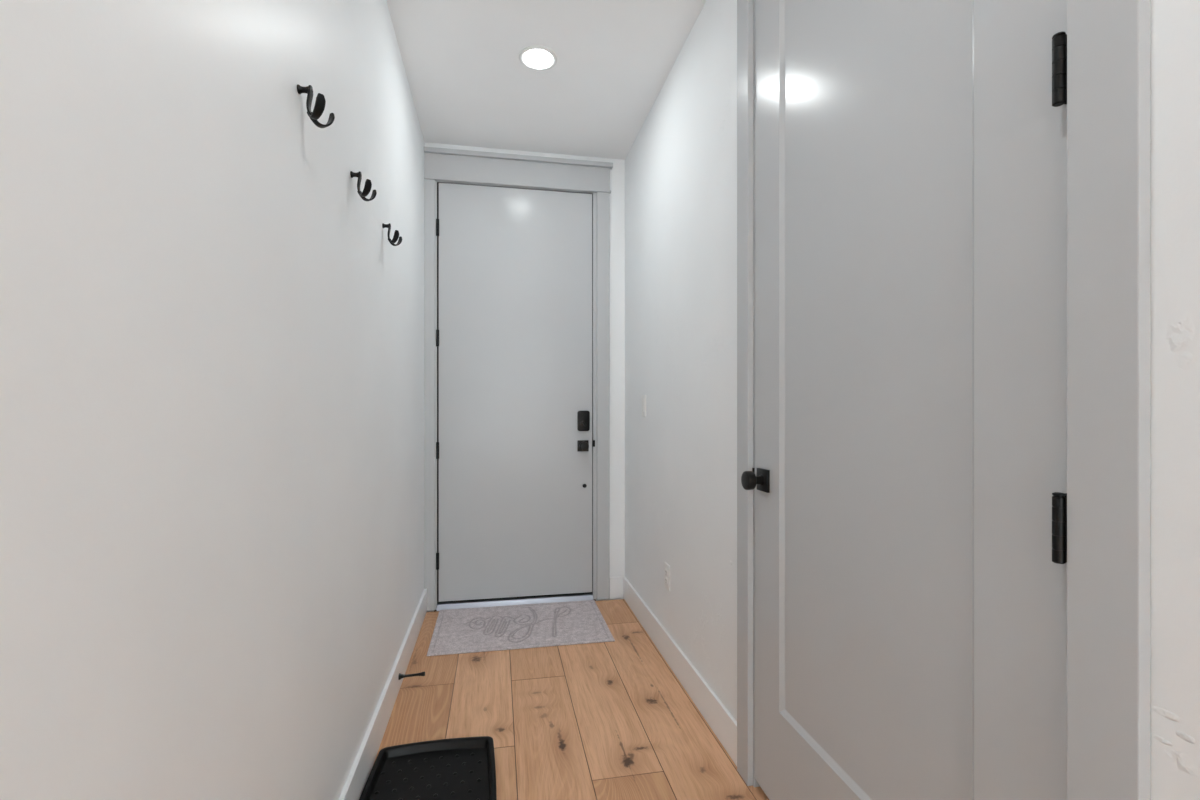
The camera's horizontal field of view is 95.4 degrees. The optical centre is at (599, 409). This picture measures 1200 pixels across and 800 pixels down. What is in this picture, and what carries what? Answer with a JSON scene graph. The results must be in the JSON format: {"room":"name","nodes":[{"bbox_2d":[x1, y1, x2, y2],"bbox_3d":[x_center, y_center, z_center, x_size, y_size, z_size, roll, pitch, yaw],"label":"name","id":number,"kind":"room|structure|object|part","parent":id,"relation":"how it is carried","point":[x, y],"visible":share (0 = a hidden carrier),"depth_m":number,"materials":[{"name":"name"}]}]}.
{"room":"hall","nodes":[
{"label":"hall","id":0,"kind":"room"},
{"bbox_2d":[0,0,424,799],"bbox_3d":[-0.419,-0.177,-0.349,0.120,2.818,7.470,0,0,-11],"label":"wall","id":1,"kind":"structure","parent":0,"point":[212,344],"depth_m":0.78,"materials":[{"name":"white paint"}]},
{"bbox_2d":[297,84,334,127],"bbox_3d":[-0.611,-0.654,1.169,0.064,0.076,0.089,0,0,-11],"label":"coat hook","id":2,"kind":"object","parent":1,"relation":"attached to","point":[320,102],"visible":1,"depth_m":1.16,"materials":[{"name":"black metal"}]},
{"bbox_3d":[-0.631,-0.683,1.165,0.024,0.018,0.018,0,0,-11],"label":"post","id":3,"kind":"part","parent":2,"relation":"part of","materials":[{"name":"black metal"}]},
{"bbox_2d":[350,171,376,200],"bbox_3d":[-0.691,-0.654,1.589,0.064,0.076,0.089,0,0,-11],"label":"coat hook","id":4,"kind":"object","parent":1,"relation":"attached to","point":[367,188],"visible":1,"depth_m":1.58,"materials":[{"name":"black metal"}]},
{"bbox_3d":[-0.710,-0.683,1.586,0.024,0.018,0.018,0,0,-11],"label":"post","id":5,"kind":"part","parent":4,"relation":"part of","materials":[{"name":"black metal"}]},
{"bbox_2d":[339,589,426,799],"bbox_3d":[-0.339,1.106,-0.406,0.015,0.132,7.328,0,0,-11],"label":"baseboard","id":6,"kind":"structure","parent":1,"relation":"attached to","point":[359,773],"depth_m":1.95,"materials":[{"name":"white paint"}]},
{"bbox_2d":[382,223,401,245],"bbox_3d":[-0.774,-0.654,2.030,0.064,0.076,0.089,0,0,-11],"label":"coat hook","id":7,"kind":"object","parent":1,"relation":"attached to","point":[396,233],"visible":1,"depth_m":2.02,"materials":[{"name":"black metal"}]},
{"bbox_2d":[398,672,424,679],"bbox_3d":[-0.786,1.110,2.282,0.105,0.025,0.025,0,0,-11],"label":"door stop","id":8,"kind":"object","parent":1,"relation":"attached to","point":[400,676],"visible":1,"depth_m":2.28,"materials":[{"name":"black metal"}]},
{"bbox_3d":[-0.797,1.110,2.280,0.083,0.025,0.025,0,0,-11],"label":"rod","id":9,"kind":"part","parent":8,"relation":"part of","materials":[{"name":"black metal"}]},
{"bbox_2d":[425,142,624,611],"bbox_3d":[-0.449,-0.177,3.375,1.202,2.818,0.140,0,0,-11],"label":"wall","id":10,"kind":"structure","parent":0,"point":[617,173],"depth_m":3.41,"materials":[{"name":"white paint"}]},
{"bbox_2d":[436,183,591,602],"bbox_3d":[-0.504,-0.100,3.288,0.931,2.478,0.108,0,0,-11],"label":"door","id":11,"kind":"structure","parent":10,"relation":"in","point":[514,334],"depth_m":3.29,"materials":[{"name":"grey paint"}]},
{"bbox_3d":[-0.105,0.221,3.369,0.068,0.068,0.009,0,0,-11],"label":"knob","id":12,"kind":"part","parent":11,"relation":"part of","materials":[{"name":"black metal"}]},
{"bbox_2d":[424,147,612,610],"bbox_3d":[-0.485,-0.176,3.346,1.119,2.696,0.175,0,0,-11],"label":"door frame","id":13,"kind":"structure","parent":10,"relation":"attached to","point":[441,165],"depth_m":3.29,"materials":[{"name":"grey paint"}]},
{"bbox_3d":[-0.995,-0.086,3.192,0.059,2.517,0.018,0,0,-11],"label":"casing","id":14,"kind":"part","parent":13,"relation":"part of","materials":[{"name":"grey paint"}]},
{"bbox_3d":[0.019,-0.086,3.383,0.078,2.517,0.018,0,0,-11],"label":"casing","id":15,"kind":"part","parent":13,"relation":"part of","materials":[{"name":"grey paint"}]},
{"bbox_2d":[610,576,624,598],"bbox_3d":[0.107,1.106,3.403,0.099,0.132,0.012,0,0,-11],"label":"baseboard","id":16,"kind":"structure","parent":10,"relation":"attached to","point":[616,583],"depth_m":3.40,"materials":[{"name":"white paint"}]},
{"bbox_2d":[386,0,705,159],"bbox_3d":[1.564,-1.616,-0.025,4.136,0.100,7.570,0,0,-11],"label":"ceiling","id":17,"kind":"structure","parent":0,"point":[469,84],"depth_m":2.50,"materials":[{"name":"paint"}]},
{"bbox_2d":[519,45,556,70],"bbox_3d":[-0.275,-1.561,2.431,0.172,0.012,0.172,0,0,-11],"label":"recessed light","id":18,"kind":"object","parent":17,"relation":"in","point":[539,58],"visible":1,"depth_m":2.42,"materials":[{"name":"white plastic"}]},
{"bbox_2d":[373,599,768,799],"bbox_3d":[1.606,1.202,-0.018,4.050,0.060,7.570,0,0,-11],"label":"floor","id":19,"kind":"structure","parent":0,"point":[613,720],"depth_m":2.07,"materials":[{"name":"brown wood"}]},
{"bbox_2d":[359,736,496,799],"bbox_3d":[-0.491,1.156,1.523,0.398,0.031,0.750,0,0,-11],"label":"tray","id":20,"kind":"object","parent":19,"relation":"on","point":[464,768],"visible":1,"depth_m":1.76,"materials":[{"name":"black plastic"}]},
{"bbox_2d":[437,594,592,610],"bbox_3d":[-0.509,1.162,3.336,0.929,0.040,0.136,0,0,-11],"label":"threshold","id":21,"kind":"object","parent":19,"relation":"on","point":[580,597],"visible":0.69,"depth_m":3.28,"materials":[{"name":"silver metal"}]},
{"bbox_2d":[427,600,614,655],"bbox_3d":[-0.429,1.168,2.973,0.916,0.007,0.602,0,0,-11],"label":"door mat","id":22,"kind":"object","parent":19,"relation":"on","point":[495,628],"visible":1,"depth_m":2.91,"materials":[{"name":"grey fabric"}]},
{"bbox_2d":[625,0,1199,799],"bbox_3d":[0.549,-0.177,1.640,0.115,2.818,3.920,0,0,-11],"label":"wall","id":23,"kind":"structure","parent":0,"point":[681,163],"depth_m":2.00,"materials":[{"name":"white paint"}]},
{"bbox_2d":[664,562,669,590],"bbox_3d":[0.313,0.780,2.557,0.009,0.117,0.072,0,0,-11],"label":"power outlet","id":24,"kind":"object","parent":23,"relation":"attached to","point":[666,566],"visible":1,"depth_m":2.55,"materials":[{"name":"white plastic"}]},
{"bbox_2d":[623,577,736,765],"bbox_3d":[0.305,1.106,2.592,0.012,0.132,1.655,0,0,-11],"label":"baseboard","id":25,"kind":"structure","parent":23,"relation":"attached to","point":[722,723],"depth_m":2.25,"materials":[{"name":"white paint"}]},
{"bbox_2d":[741,0,1066,799],"bbox_3d":[0.553,-0.108,1.221,0.099,2.500,0.953,0,0,-11],"label":"door","id":26,"kind":"structure","parent":23,"relation":"in","point":[909,479],"depth_m":1.07,"materials":[{"name":"grey paint"}]},
{"bbox_3d":[0.486,0.209,1.628,0.009,0.066,0.066,0,0,-11],"label":"knob","id":27,"kind":"part","parent":26,"relation":"part of","materials":[{"name":"black metal"}]},
{"bbox_3d":[0.651,0.164,0.760,0.017,0.096,0.002,0,0,-11],"label":"hinge plate","id":28,"kind":"part","parent":26,"relation":"part of","materials":[{"name":"black metal"}]},
{"bbox_3d":[0.651,-0.474,0.760,0.017,0.096,0.002,0,0,-11],"label":"hinge plate","id":29,"kind":"part","parent":26,"relation":"part of","materials":[{"name":"black metal"}]},
{"bbox_2d":[737,0,1150,799],"bbox_3d":[0.606,-0.188,1.231,0.158,2.719,1.170,0,0,-11],"label":"door frame","id":30,"kind":"structure","parent":23,"relation":"attached to","point":[1109,41],"depth_m":0.71,"materials":[{"name":"grey paint"}]},
{"bbox_3d":[0.462,-0.098,1.740,0.019,2.540,0.078,0,0,-11],"label":"casing","id":31,"kind":"part","parent":30,"relation":"part of","materials":[{"name":"grey paint"}]},
{"bbox_3d":[0.657,-0.098,0.708,0.019,2.540,0.086,0,0,-11],"label":"casing","id":32,"kind":"part","parent":30,"relation":"part of","materials":[{"name":"grey paint"}]}
]}

